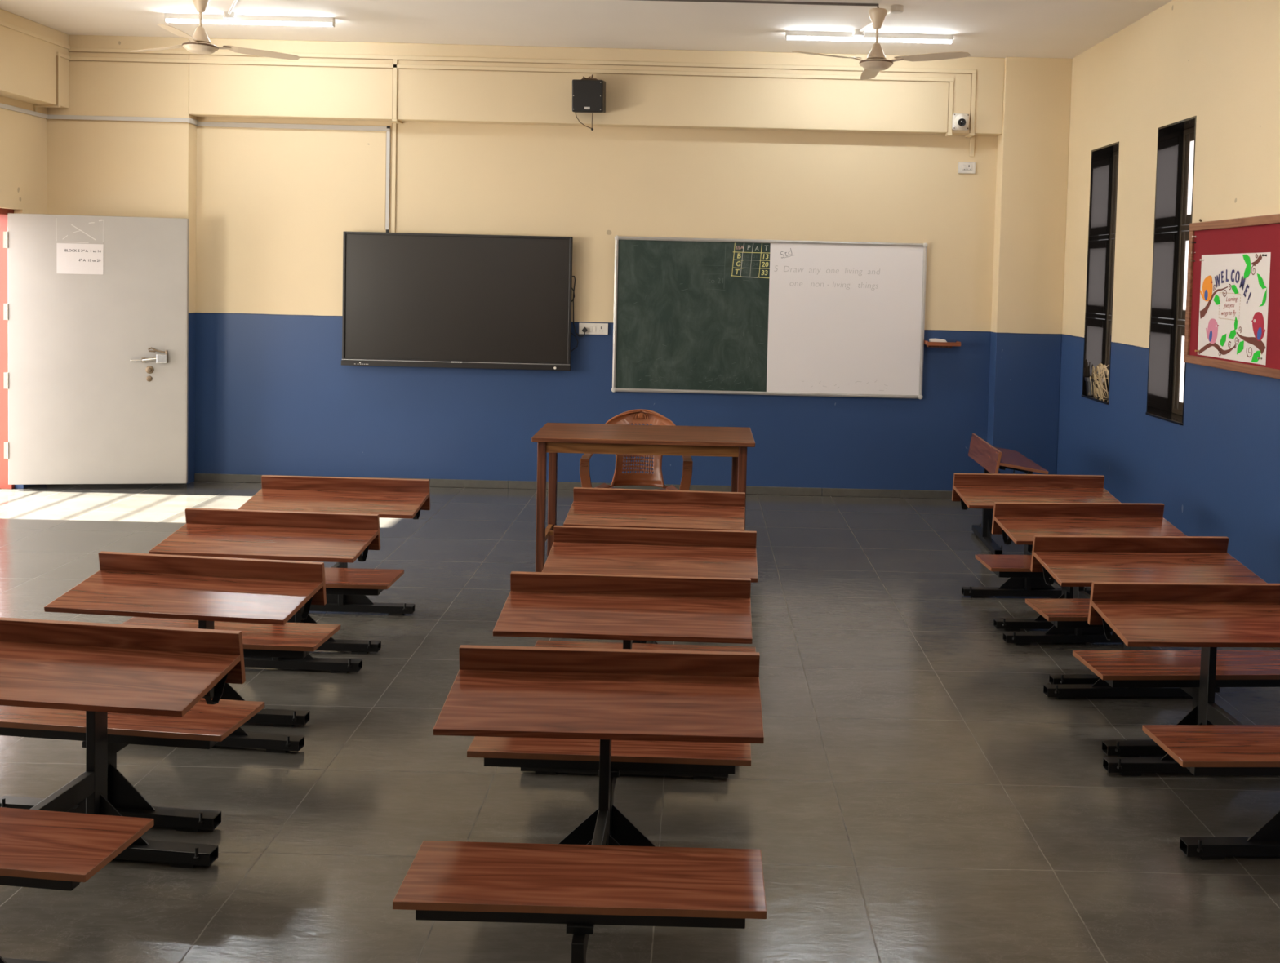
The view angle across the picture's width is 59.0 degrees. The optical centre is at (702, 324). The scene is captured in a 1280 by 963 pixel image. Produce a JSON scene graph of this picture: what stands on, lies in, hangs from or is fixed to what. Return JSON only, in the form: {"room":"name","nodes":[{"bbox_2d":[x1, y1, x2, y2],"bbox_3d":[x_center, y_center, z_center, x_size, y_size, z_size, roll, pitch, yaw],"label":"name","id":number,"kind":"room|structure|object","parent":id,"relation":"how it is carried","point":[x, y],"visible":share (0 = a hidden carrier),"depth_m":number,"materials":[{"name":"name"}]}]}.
{"room":"classroom","nodes":[
{"label":"classroom","id":0,"kind":"room"},
{"bbox_2d":[0,95,47,488],"bbox_3d":[-5.146,-0.287,3.696,0.200,3.445,10.032,1,2,0],"label":"wall","id":1,"kind":"structure","parent":0,"point":[23,136],"depth_m":8.38,"materials":[{"name":"paint"}]},
{"bbox_2d":[0,8,69,108],"bbox_3d":[-4.926,-1.723,3.635,0.172,0.560,10.032,1,2,0],"label":"beam","id":2,"kind":"structure","parent":1,"relation":"attached to","point":[28,64],"depth_m":8.17,"materials":[{"name":"beige paint"}]},
{"bbox_2d":[33,55,60,111],"bbox_3d":[-4.932,-1.812,8.492,0.186,0.418,0.034,1,2,0],"label":"cable trunking","id":3,"kind":"object","parent":1,"relation":"attached to","point":[58,58],"visible":1,"depth_m":8.49,"materials":[{"name":"beige plastic"}]},
{"bbox_2d":[0,208,188,488],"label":"door","id":4,"kind":"structure","parent":1,"relation":"in","point":[94,368],"depth_m":8.43,"materials":[{"name":"grey paint"}]},
{"bbox_2d":[56,243,103,274],"bbox_3d":[-4.624,-0.488,8.386,0.322,0.225,0.002,1,3,-9],"label":"paper notice","id":5,"kind":"object","parent":4,"relation":"attached to","point":[71,258],"visible":1,"depth_m":8.38,"materials":[{"name":"white paper"}]},
{"bbox_2d":[0,102,390,232],"bbox_3d":[-3.738,-1.079,6.888,2.598,0.849,3.872,1,2,0],"label":"cable trunking","id":6,"kind":"object","parent":1,"relation":"attached to","point":[188,120],"visible":0.98,"depth_m":8.79,"materials":[{"name":"plastic"}]},
{"bbox_2d":[0,0,1172,58],"bbox_3d":[-1.056,-1.989,3.701,8.297,0.150,10.572,1,2,0],"label":"ceiling","id":7,"kind":"structure","parent":0,"point":[998,28],"depth_m":7.74,"materials":[{"name":"white paint"}]},
{"bbox_2d":[130,0,300,59],"bbox_3d":[-3.167,-1.901,6.949,1.068,0.407,0.972,1,2,0],"label":"ceiling fan","id":8,"kind":"object","parent":7,"relation":"hanging from","point":[200,42],"visible":1,"depth_m":7.06,"materials":[{"name":"metal"}]},
{"bbox_2d":[227,0,237,14],"bbox_3d":[-3.075,-2.112,7.414,0.020,0.022,0.690,0,3,-28],"label":"conduit","id":9,"kind":"object","parent":7,"relation":"attached to","point":[234,1],"visible":1,"depth_m":7.50,"materials":[{"name":"white plastic"}]},
{"bbox_2d":[164,11,335,26],"bbox_3d":[-3.140,-2.102,7.783,1.170,0.078,0.146,1,2,0],"label":"tube light","id":10,"kind":"object","parent":7,"relation":"attached to","point":[232,19],"visible":1,"depth_m":7.82,"materials":[{"name":"white plastic"}]},
{"bbox_2d":[642,0,878,6],"bbox_3d":[-0.916,-2.046,7.046,4.035,0.016,0.016,1,2,0],"label":"conduit","id":11,"kind":"object","parent":7,"relation":"attached to","point":[708,1],"visible":1,"depth_m":7.04,"materials":[{"name":"beige plastic"}]},
{"bbox_2d":[785,28,953,44],"bbox_3d":[1.169,-2.002,7.856,1.170,0.078,0.146,1,2,0],"label":"tube light","id":12,"kind":"object","parent":7,"relation":"attached to","point":[855,36],"visible":0.99,"depth_m":7.89,"materials":[{"name":"white plastic"}]},
{"bbox_2d":[786,35,951,43],"bbox_3d":[1.168,-1.994,7.908,1.156,0.022,0.040,1,2,0],"label":"diffuser","id":13,"kind":"object","parent":12,"relation":"attached to","point":[921,39],"depth_m":7.89,"materials":[{"name":"white plastic"}]},
{"bbox_2d":[792,4,970,79],"bbox_3d":[1.081,-1.811,7.208,1.071,0.407,0.956,1,2,0],"label":"ceiling fan","id":14,"kind":"object","parent":7,"relation":"hanging from","point":[876,61],"visible":1,"depth_m":7.02,"materials":[{"name":"metal"}]},
{"bbox_2d":[859,4,903,31],"bbox_3d":[1.174,-2.002,7.434,0.083,0.040,0.734,1,3,-9],"label":"conduit","id":15,"kind":"object","parent":7,"relation":"attached to","point":[895,9],"visible":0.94,"depth_m":7.10,"materials":[{"name":"white plastic"}]},
{"bbox_2d":[195,116,997,491],"bbox_3d":[-1.110,-0.419,8.960,8.297,3.445,0.200,1,2,0],"label":"wall","id":16,"kind":"structure","parent":0,"point":[274,395],"depth_m":8.86,"materials":[{"name":"paint"}]},
{"bbox_2d":[46,34,196,484],"bbox_3d":[-4.614,-0.494,8.779,1.285,3.445,0.140,1,2,0],"label":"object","id":17,"kind":"structure","parent":16,"relation":"attached to","point":[103,168],"depth_m":8.67,"materials":[{"name":"paint"}]},
{"bbox_2d":[390,58,402,232],"bbox_3d":[-2.386,-1.367,8.739,0.077,1.338,0.154,1,2,0],"label":"cable trunking","id":18,"kind":"object","parent":16,"relation":"attached to","point":[394,119],"visible":0.92,"depth_m":8.80,"materials":[{"name":"beige plastic"}]},
{"bbox_2d":[341,231,573,370],"bbox_3d":[-1.907,-0.183,8.811,1.784,1.040,0.116,1,2,0],"label":"panel display","id":19,"kind":"object","parent":16,"relation":"attached to","point":[411,300],"visible":1,"depth_m":8.78,"materials":[{"name":"black plastic"}]},
{"bbox_2d":[570,275,587,351],"bbox_3d":[-0.969,-0.078,8.836,0.140,0.607,0.030,1,2,0],"label":"power cable","id":20,"kind":"object","parent":19,"relation":"attached to","point":[584,330],"visible":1,"depth_m":8.84,"materials":[{"name":"black rubber"}]},
{"bbox_2d":[0,20,976,156],"bbox_3d":[-1.358,-1.643,6.868,6.985,0.660,3.872,1,2,0],"label":"cable trunking","id":21,"kind":"object","parent":16,"relation":"attached to","point":[973,72],"visible":1,"depth_m":8.64,"materials":[{"name":"beige plastic"}]},
{"bbox_2d":[56,52,953,136],"bbox_3d":[-1.464,-1.751,8.605,6.781,0.440,0.172,1,2,-1],"label":"cable trunking","id":22,"kind":"object","parent":16,"relation":"attached to","point":[950,80],"visible":1,"depth_m":8.64,"materials":[{"name":"beige plastic"}]},
{"bbox_2d":[194,473,952,498],"bbox_3d":[-0.886,1.282,8.926,6.253,0.062,0.016,1,2,0],"label":"baseboard","id":23,"kind":"structure","parent":16,"relation":"attached to","point":[197,477],"depth_m":8.92,"materials":[{"name":"grey stone"}]},
{"bbox_2d":[572,74,605,130],"bbox_3d":[-0.860,-1.695,8.553,0.236,0.426,0.186,1,2,3],"label":"loudspeaker","id":24,"kind":"object","parent":16,"relation":"attached to","point":[588,95],"visible":1,"depth_m":8.47,"materials":[{"name":"black plastic"}]},
{"bbox_2d":[573,80,602,111],"bbox_3d":[-0.864,-1.718,8.476,0.222,0.225,0.032,1,2,3],"label":"grille","id":25,"kind":"object","parent":24,"relation":"attached to","point":[587,94],"depth_m":8.47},
{"bbox_2d":[578,323,608,334],"bbox_3d":[-0.855,0.034,8.866,0.229,0.089,0.028,1,2,0],"label":"switchboard","id":26,"kind":"object","parent":16,"relation":"attached to","point":[593,328],"visible":1,"depth_m":8.86,"materials":[{"name":"white plastic"}]},
{"bbox_2d":[188,38,1004,136],"bbox_3d":[-0.811,-1.834,8.729,6.255,0.583,0.140,1,2,0],"label":"beam","id":27,"kind":"structure","parent":16,"relation":"attached to","point":[215,91],"depth_m":8.66,"materials":[{"name":"beige paint"}]},
{"bbox_2d":[611,235,928,399],"bbox_3d":[0.524,-0.054,8.860,2.452,1.231,0.038,1,2,0],"label":"board","id":28,"kind":"object","parent":16,"relation":"attached to","point":[714,316],"visible":1,"depth_m":8.85,"materials":[{"name":"metal"}]},
{"bbox_2d":[924,340,960,347],"bbox_3d":[1.877,0.154,8.828,0.265,0.049,0.125,1,2,0],"label":"chalk tray","id":29,"kind":"object","parent":16,"relation":"attached to","point":[935,344],"visible":1,"depth_m":8.77,"materials":[{"name":"orange wood"}]},
{"bbox_2d":[928,338,946,342],"bbox_3d":[1.853,0.129,8.845,0.142,0.038,0.050,1,2,0],"label":"eraser","id":30,"kind":"object","parent":29,"relation":"on","point":[930,340],"visible":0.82,"depth_m":8.82,"materials":[{"name":"white plastic"}]},
{"bbox_2d":[951,113,968,130],"bbox_3d":[1.983,-1.554,8.624,0.128,0.126,0.105,1,2,0],"label":"security camera","id":31,"kind":"object","parent":16,"relation":"attached to","point":[960,121],"visible":1,"depth_m":8.61,"materials":[{"name":"white plastic"}]},
{"bbox_2d":[958,161,975,173],"bbox_3d":[2.068,-1.226,8.819,0.134,0.089,0.026,1,2,0],"label":"wall socket","id":32,"kind":"object","parent":16,"relation":"attached to","point":[964,167],"visible":1,"depth_m":8.81,"materials":[{"name":"white plastic"}]},
{"bbox_2d":[986,57,1072,475],"bbox_3d":[2.535,-0.324,8.786,0.507,3.445,0.172,1,2,0],"label":"pillar","id":33,"kind":"structure","parent":16,"relation":"attached to","point":[1033,143],"depth_m":8.70,"materials":[{"name":"paint"}]},
{"bbox_2d":[0,481,1279,962],"bbox_3d":[-1.142,1.584,3.906,8.297,0.120,10.672,1,2,0],"label":"floor","id":34,"kind":"structure","parent":0,"point":[914,791],"depth_m":3.77,"materials":[{"name":"tile"}]},
{"bbox_2d":[0,617,245,962],"bbox_3d":[-1.770,1.214,2.947,0.834,0.674,0.710,2,2,6],"label":"school desk","id":35,"kind":"object","parent":34,"relation":"on","point":[98,669],"visible":1,"depth_m":3.10,"materials":[{"name":"black paint"}]},
{"bbox_2d":[0,551,326,832],"bbox_3d":[-1.793,1.180,3.716,0.834,0.674,0.710,2,2,5],"label":"school desk","id":36,"kind":"object","parent":34,"relation":"on","point":[206,590],"visible":0.73,"depth_m":3.78,"materials":[{"name":"black paint"}]},
{"bbox_2d":[168,483,186,484],"bbox_3d":[-4.554,1.201,8.775,1.085,0.062,0.016,1,2,0],"label":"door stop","id":37,"kind":"object","parent":34,"relation":"on","point":[169,483],"visible":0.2,"depth_m":8.77,"materials":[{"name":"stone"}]},
{"bbox_2d":[120,507,380,727],"bbox_3d":[-1.812,1.145,4.494,0.834,0.674,0.710,1,2,3],"label":"school desk","id":38,"kind":"object","parent":34,"relation":"on","point":[285,535],"visible":0.59,"depth_m":4.63,"materials":[{"name":"black paint"}]},
{"bbox_2d":[238,475,430,654],"bbox_3d":[-1.786,1.111,5.300,0.834,0.674,0.710,1,2,1],"label":"school desk","id":39,"kind":"object","parent":34,"relation":"on","point":[347,588],"visible":0.56,"depth_m":5.49,"materials":[{"name":"black paint"}]},
{"bbox_2d":[392,644,766,962],"bbox_3d":[-0.267,1.255,2.814,0.834,0.674,0.741,1,2,0],"label":"school desk","id":40,"kind":"object","parent":34,"relation":"on","point":[606,695],"visible":1,"depth_m":2.84,"materials":[{"name":"black paint"}]},
{"bbox_2d":[466,571,752,846],"bbox_3d":[-0.263,1.222,3.591,0.834,0.674,0.741,1,2,1],"label":"school desk","id":41,"kind":"object","parent":34,"relation":"on","point":[628,608],"visible":0.69,"depth_m":3.68,"materials":[{"name":"black paint"}]},
{"bbox_2d":[579,408,693,490],"bbox_3d":[-0.407,0.984,7.079,0.690,0.839,0.621,1,2,0],"label":"armchair","id":42,"kind":"object","parent":34,"relation":"on","point":[637,416],"visible":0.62,"depth_m":7.20,"materials":[{"name":"brown plastic"}]},
{"bbox_2d":[531,422,755,572],"bbox_3d":[-0.343,1.030,6.724,1.268,0.782,0.643,1,2,0],"label":"table","id":43,"kind":"object","parent":34,"relation":"on","point":[553,438],"visible":0.76,"depth_m":6.44,"materials":[{"name":"brown wood"}]},
{"bbox_2d":[534,525,757,652],"bbox_3d":[-0.209,1.191,4.320,0.834,0.674,0.741,1,2,1],"label":"school desk","id":44,"kind":"object","parent":34,"relation":"on","point":[574,549],"visible":0.34,"depth_m":4.54,"materials":[{"name":"black paint"}]},
{"bbox_2d":[563,487,745,644],"bbox_3d":[-0.230,1.155,5.151,0.834,0.674,0.741,1,2,2],"label":"school desk","id":45,"kind":"object","parent":34,"relation":"on","point":[590,507],"visible":0.27,"depth_m":5.40,"materials":[{"name":"black paint"}]},
{"bbox_2d":[968,433,1048,555],"bbox_3d":[2.173,1.115,7.392,0.710,0.674,0.834,1,2,2],"label":"school desk","id":46,"kind":"object","parent":34,"relation":"on","point":[992,459],"visible":0.46,"depth_m":7.31,"materials":[{"name":"black paint"}]},
{"bbox_2d":[951,473,1120,631],"bbox_3d":[1.799,1.172,5.869,0.834,0.674,0.710,1,2,-3],"label":"school desk","id":47,"kind":"object","parent":34,"relation":"on","point":[974,491],"visible":0.54,"depth_m":6.12,"materials":[{"name":"black paint"}]},
{"bbox_2d":[991,502,1186,684],"bbox_3d":[1.825,1.206,5.095,0.834,0.674,0.710,1,2,-5],"label":"school desk","id":48,"kind":"object","parent":34,"relation":"on","point":[1020,522],"visible":0.52,"depth_m":5.35,"materials":[{"name":"black paint"}]},
{"bbox_2d":[1030,535,1279,757],"bbox_3d":[1.810,1.236,4.404,0.834,0.674,0.710,1,2,-4],"label":"school desk","id":49,"kind":"object","parent":34,"relation":"on","point":[1072,561],"visible":0.72,"depth_m":4.49,"materials":[{"name":"black paint"}]},
{"bbox_2d":[1087,582,1279,860],"bbox_3d":[1.799,1.267,3.684,0.834,0.674,0.710,1,2,-3],"label":"school desk","id":50,"kind":"object","parent":34,"relation":"on","point":[1209,616],"visible":1,"depth_m":3.79,"materials":[{"name":"brown wood"}]},
{"bbox_2d":[1056,0,1279,583],"bbox_3d":[2.923,-0.098,3.791,0.250,3.445,10.172,1,2,0],"label":"wall","id":51,"kind":"structure","parent":0,"point":[1217,62],"depth_m":6.61,"materials":[{"name":"paint"}]},
{"bbox_2d":[1081,141,1119,404],"bbox_3d":[2.911,-0.352,7.921,0.262,1.785,0.535,1,2,0],"label":"window","id":52,"kind":"structure","parent":51,"relation":"in","point":[1104,160],"depth_m":8.16,"materials":[{"name":"black metal"}]},
{"bbox_2d":[1084,363,1109,399],"bbox_3d":[2.838,0.397,7.998,0.161,0.245,0.408,1,2,0],"label":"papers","id":53,"kind":"object","parent":52,"relation":"on","point":[1094,384],"visible":0.96,"depth_m":8.04,"materials":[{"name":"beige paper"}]},
{"bbox_2d":[1145,115,1196,426],"bbox_3d":[2.913,-0.312,6.736,0.262,1.777,0.535,1,2,0],"label":"window","id":54,"kind":"structure","parent":51,"relation":"in","point":[1175,153],"depth_m":6.98,"materials":[{"name":"black metal"}]},
{"bbox_2d":[1183,213,1279,379],"bbox_3d":[2.782,-0.151,5.527,0.028,0.815,1.846,1,2,0],"label":"notice board","id":55,"kind":"object","parent":51,"relation":"attached to","point":[1261,233],"visible":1,"depth_m":5.88,"materials":[{"name":"fabric"}]},
{"bbox_2d":[1197,252,1271,364],"bbox_3d":[2.777,-0.093,5.923,0.004,0.556,0.760,1,2,0],"label":"poster","id":56,"kind":"object","parent":55,"relation":"attached to","point":[1234,288],"visible":1,"depth_m":5.88,"materials":[{"name":"white paper"}]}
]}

